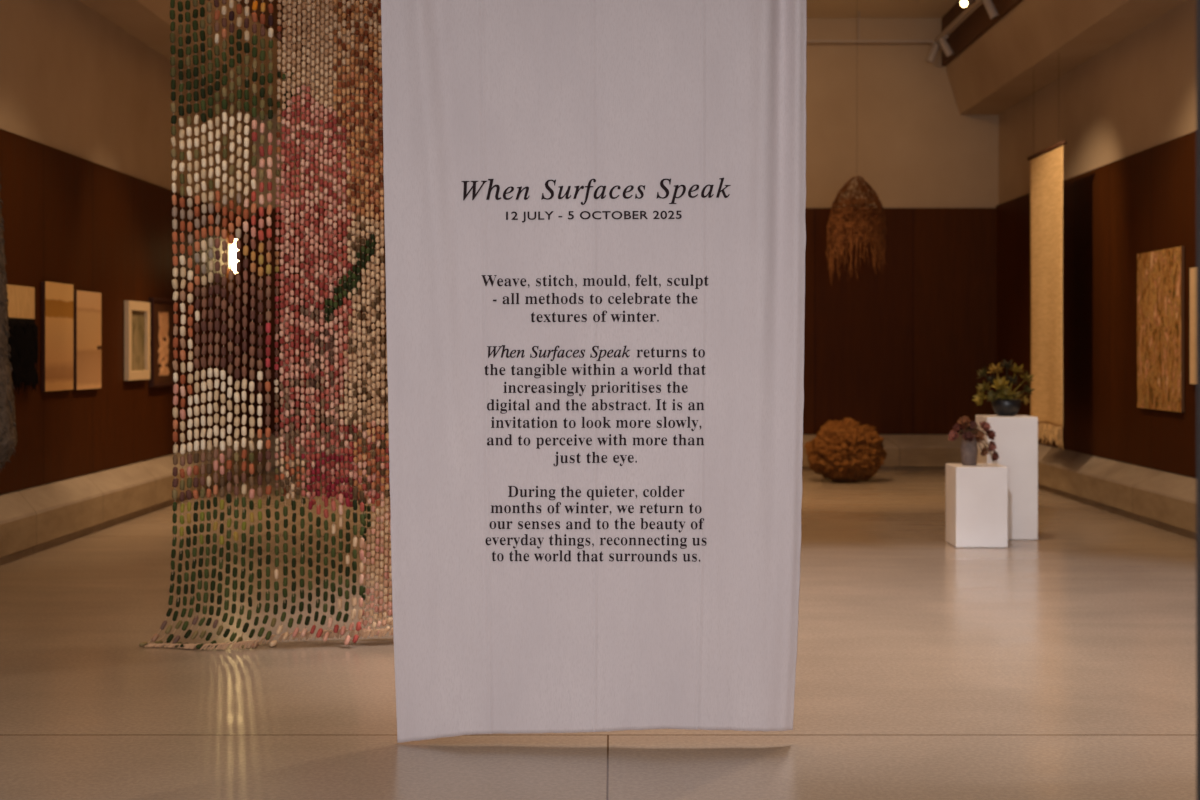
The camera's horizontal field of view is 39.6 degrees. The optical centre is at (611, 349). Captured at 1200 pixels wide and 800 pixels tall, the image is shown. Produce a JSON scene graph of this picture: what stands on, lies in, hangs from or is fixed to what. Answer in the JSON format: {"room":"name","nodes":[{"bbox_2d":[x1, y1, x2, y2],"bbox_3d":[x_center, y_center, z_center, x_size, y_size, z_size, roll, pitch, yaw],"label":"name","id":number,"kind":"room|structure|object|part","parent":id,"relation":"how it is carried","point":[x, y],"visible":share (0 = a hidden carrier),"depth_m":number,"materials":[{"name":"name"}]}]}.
{"room":"museum","nodes":[
{"label":"museum","id":0,"kind":"room"},
{"bbox_2d":[0,0,255,493],"bbox_3d":[-4.585,-1.350,10.000,0.331,5.700,22.000,0,0,0],"label":"wall","id":1,"kind":"structure","parent":0,"point":[86,193],"depth_m":14.50,"materials":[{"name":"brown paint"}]},
{"bbox_2d":[6,284,38,393],"bbox_3d":[-4.375,-0.075,12.341,0.083,0.798,0.579,0,0,0],"label":"artwork","id":2,"kind":"object","parent":1,"relation":"attached to","point":[23,340],"visible":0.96,"depth_m":12.32,"materials":[{"name":"beige fabric"}]},
{"bbox_2d":[41,281,72,391],"bbox_3d":[-4.398,-0.104,13.224,0.036,0.855,0.675,0,0,0],"label":"painting","id":3,"kind":"object","parent":1,"relation":"attached to","point":[56,298],"visible":1,"depth_m":13.14,"materials":[{"name":"brown"}]},
{"bbox_2d":[73,290,101,389],"bbox_3d":[-4.394,-0.081,13.973,0.044,0.819,0.660,0,0,0],"label":"painting","id":4,"kind":"object","parent":1,"relation":"attached to","point":[87,347],"visible":1,"depth_m":13.89,"materials":[{"name":"brown"}]},
{"bbox_2d":[0,435,267,564],"bbox_3d":[-4.335,1.272,9.850,0.230,0.457,21.700,0,0,0],"label":"baseboard","id":5,"kind":"structure","parent":1,"relation":"attached to","point":[35,519],"depth_m":13.72,"materials":[{"name":"beige stone"}]},
{"bbox_2d":[124,301,149,380],"bbox_3d":[-4.393,-0.086,15.433,0.046,0.725,0.694,0,0,0],"label":"framed picture","id":6,"kind":"object","parent":1,"relation":"attached to","point":[136,313],"visible":1,"depth_m":15.42,"materials":[{"name":"beige wood"}]},
{"bbox_2d":[149,297,176,386],"bbox_3d":[-4.393,-0.073,16.318,0.046,0.856,0.856,0,0,0],"label":"framed picture","id":7,"kind":"object","parent":1,"relation":"attached to","point":[161,310],"visible":0.92,"depth_m":16.24,"materials":[{"name":"brown"}]},
{"bbox_2d":[227,239,237,272],"bbox_3d":[-4.362,-1.083,19.200,0.117,0.380,0.120,0,0,0],"label":"wall lamp","id":8,"kind":"object","parent":1,"relation":"attached to","point":[234,260],"visible":0.63,"depth_m":19.16,"materials":[{"name":"silver metal"}]},
{"bbox_2d":[0,472,1195,799],"bbox_3d":[0.175,1.600,10.000,9.850,0.200,22.000,0,0,0],"label":"floor","id":9,"kind":"structure","parent":0,"point":[1060,664],"depth_m":7.75,"materials":[{"name":"tile"}]},
{"bbox_2d":[804,417,886,481],"bbox_3d":[2.663,1.134,19.006,0.935,0.731,0.887,0,0,0],"label":"sculpture","id":10,"kind":"object","parent":9,"relation":"on","point":[846,450],"visible":1,"depth_m":18.74,"materials":[{"name":"brown wicker"}]},
{"bbox_2d":[946,463,1007,547],"bbox_3d":[2.803,1.193,12.829,0.394,0.614,0.400,0,0,0],"label":"plinth","id":11,"kind":"object","parent":9,"relation":"on","point":[976,495],"visible":0.98,"depth_m":12.63,"materials":[{"name":"white paint"}]},
{"bbox_2d":[948,416,998,465],"bbox_3d":[2.772,0.695,12.795,0.396,0.382,0.207,0,0,0],"label":"flower vase","id":12,"kind":"object","parent":11,"relation":"on","point":[969,448],"visible":1,"depth_m":12.78,"materials":[{"name":"grey ceramic"}]},
{"bbox_2d":[976,415,1037,539],"bbox_3d":[3.162,1.014,13.370,0.403,0.971,0.420,0,0,0],"label":"plinth","id":13,"kind":"object","parent":9,"relation":"on","point":[1016,438],"visible":0.67,"depth_m":13.16,"materials":[{"name":"white paint"}]},
{"bbox_2d":[973,359,1034,415],"bbox_3d":[3.133,0.297,13.338,0.513,0.464,0.300,0,0,0],"label":"potted plant","id":14,"kind":"object","parent":13,"relation":"on","point":[1006,405],"visible":1,"depth_m":13.31,"materials":[{"name":"yellow plant"}]},
{"bbox_2d":[991,399,1021,415],"bbox_3d":[3.164,0.461,13.370,0.236,0.135,0.236,0,0,0],"label":"bowl","id":15,"kind":"object","parent":13,"relation":"on","point":[1002,407],"depth_m":13.28,"materials":[{"name":"black ceramic"}]},
{"bbox_2d":[1196,0,1199,799],"bbox_3d":[-0.968,-0.150,3.000,4.184,3.300,0.080,0,0,0],"label":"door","id":16,"kind":"structure","parent":9,"relation":"on","point":[1197,1],"depth_m":3.02,"materials":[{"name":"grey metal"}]},
{"bbox_2d":[254,18,998,433],"bbox_3d":[0.175,-1.350,20.834,9.250,5.700,0.331,0,0,0],"label":"wall","id":17,"kind":"structure","parent":0,"point":[902,349],"depth_m":20.67,"materials":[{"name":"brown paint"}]},
{"bbox_2d":[238,0,310,64],"bbox_3d":[-3.765,-3.820,9.840,0.050,0.600,21.680,0,0,0],"label":"trim","id":18,"kind":"structure","parent":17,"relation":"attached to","point":[274,3],"depth_m":18.47,"materials":[{"name":"brown"}]},
{"bbox_2d":[255,434,961,471],"bbox_3d":[0.175,1.272,20.585,9.250,0.457,0.230,0,0,0],"label":"baseboard","id":19,"kind":"structure","parent":17,"relation":"attached to","point":[905,452],"depth_m":20.48,"materials":[{"name":"beige stone"}]},
{"bbox_2d":[942,0,1022,65],"bbox_3d":[4.115,-3.820,9.840,0.050,0.600,21.680,0,0,0],"label":"trim","id":20,"kind":"structure","parent":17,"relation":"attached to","point":[979,22],"depth_m":19.12,"materials":[{"name":"brown"}]},
{"bbox_2d":[79,0,1186,114],"bbox_3d":[0.175,-3.585,9.850,9.250,1.330,21.700,0,0,0],"label":"ceiling","id":21,"kind":"structure","parent":0,"point":[1050,38],"depth_m":17.11,"materials":[{"name":"white paint"}]},
{"bbox_2d":[0,173,17,472],"bbox_3d":[-3.978,-1.644,10.500,0.441,4.952,0.425,0,0,0],"label":"sculpture","id":22,"kind":"object","parent":21,"relation":"hanging from","point":[8,434],"visible":1,"depth_m":10.47,"materials":[{"name":"grey fabric"}]},
{"bbox_2d":[139,0,392,649],"bbox_3d":[-1.658,-1.311,8.547,1.472,5.618,0.401,0,0,-6],"label":"beaded curtain","id":23,"kind":"object","parent":21,"relation":"hanging from","point":[327,24],"visible":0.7,"depth_m":8.55,"materials":[{"name":"fabric"}]},
{"bbox_2d":[381,0,806,742],"bbox_3d":[-0.068,-1.312,6.321,1.686,5.616,0.071,0,0,0],"label":"hanging banner","id":24,"kind":"object","parent":21,"relation":"hanging from","point":[595,222],"visible":1,"depth_m":6.33,"materials":[{"name":"white fabric"}]},
{"bbox_2d":[320,11,932,41],"bbox_3d":[0.150,-3.929,20.250,7.500,0.382,0.030,0,0,0],"label":"track","id":25,"kind":"object","parent":21,"relation":"attached to","point":[858,40],"visible":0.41,"depth_m":20.24,"materials":[{"name":"beige"}]},
{"bbox_2d":[826,175,886,284],"bbox_3d":[2.641,-2.413,17.999,0.646,3.415,0.593,0,0,0],"label":"sculpture","id":26,"kind":"object","parent":21,"relation":"hanging from","point":[836,238],"visible":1,"depth_m":17.83,"materials":[{"name":"brown fabric"}]},
{"bbox_2d":[934,0,982,43],"bbox_3d":[3.950,-3.920,14.150,0.060,0.400,12.300,0,0,0],"label":"track","id":27,"kind":"object","parent":21,"relation":"attached to","point":[969,10],"visible":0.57,"depth_m":18.82,"materials":[{"name":"beige metal"}]},
{"bbox_2d":[926,42,939,62],"bbox_3d":[3.885,-3.595,20.154,0.175,0.250,0.107,0,0,35],"label":"track spotlight","id":28,"kind":"object","parent":27,"relation":"attached to","point":[934,50],"visible":0.98,"depth_m":20.11,"materials":[{"name":"beige metal"}]},
{"bbox_2d":[938,35,953,56],"bbox_3d":[3.957,-3.596,19.751,0.194,0.248,0.105,0,0,-9],"label":"track spotlight","id":29,"kind":"object","parent":27,"relation":"attached to","point":[944,44],"visible":1,"depth_m":19.71,"materials":[{"name":"beige metal"}]},
{"bbox_2d":[960,0,975,7],"bbox_3d":[3.736,-3.677,17.494,0.100,0.205,0.246,0,0,34],"label":"track spotlight","id":30,"kind":"object","parent":27,"relation":"attached to","point":[963,3],"visible":1,"depth_m":17.41,"materials":[{"name":"beige"}]},
{"bbox_2d":[982,0,998,19],"bbox_3d":[3.976,-3.595,17.499,0.177,0.250,0.106,0,0,10],"label":"track spotlight","id":31,"kind":"object","parent":27,"relation":"attached to","point":[989,5],"visible":1,"depth_m":17.46,"materials":[{"name":"beige metal"}]},
{"bbox_2d":[1027,70,1066,448],"bbox_3d":[4.409,-0.970,16.900,0.087,3.900,1.374,0,0,0],"label":"textile","id":32,"kind":"object","parent":21,"relation":"hanging from","point":[1046,165],"visible":0.95,"depth_m":16.92,"materials":[{"name":"fabric"}]},
{"bbox_3d":[4.400,-2.020,16.900,0.042,0.044,1.374,0,0,0],"label":"hanging rod","id":33,"kind":"part","parent":32,"relation":"part of","materials":[{"name":"brown wood"}]},
{"bbox_2d":[996,0,1195,477],"bbox_3d":[4.934,-1.350,10.000,0.331,5.700,22.000,0,0,0],"label":"wall","id":34,"kind":"structure","parent":0,"point":[1125,116],"depth_m":16.02,"materials":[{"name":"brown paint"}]},
{"bbox_2d":[1038,443,1195,539],"bbox_3d":[4.685,1.272,9.850,0.230,0.457,21.700,0,0,0],"label":"baseboard","id":35,"kind":"structure","parent":34,"relation":"attached to","point":[1165,500],"depth_m":15.07,"materials":[{"name":"beige stone"}]},
{"bbox_2d":[1137,246,1184,411],"bbox_3d":[4.750,-0.172,14.453,0.031,1.385,1.163,0,0,0],"label":"painting","id":36,"kind":"object","parent":34,"relation":"attached to","point":[1160,273],"visible":1,"depth_m":14.36,"materials":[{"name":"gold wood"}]},
{"bbox_2d":[1190,267,1195,383],"bbox_3d":[4.750,-0.197,13.168,0.031,0.949,1.000,0,0,0],"label":"painting","id":37,"kind":"object","parent":34,"relation":"attached to","point":[1192,270],"visible":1,"depth_m":13.57,"materials":[{"name":"beige fabric"}]}
]}

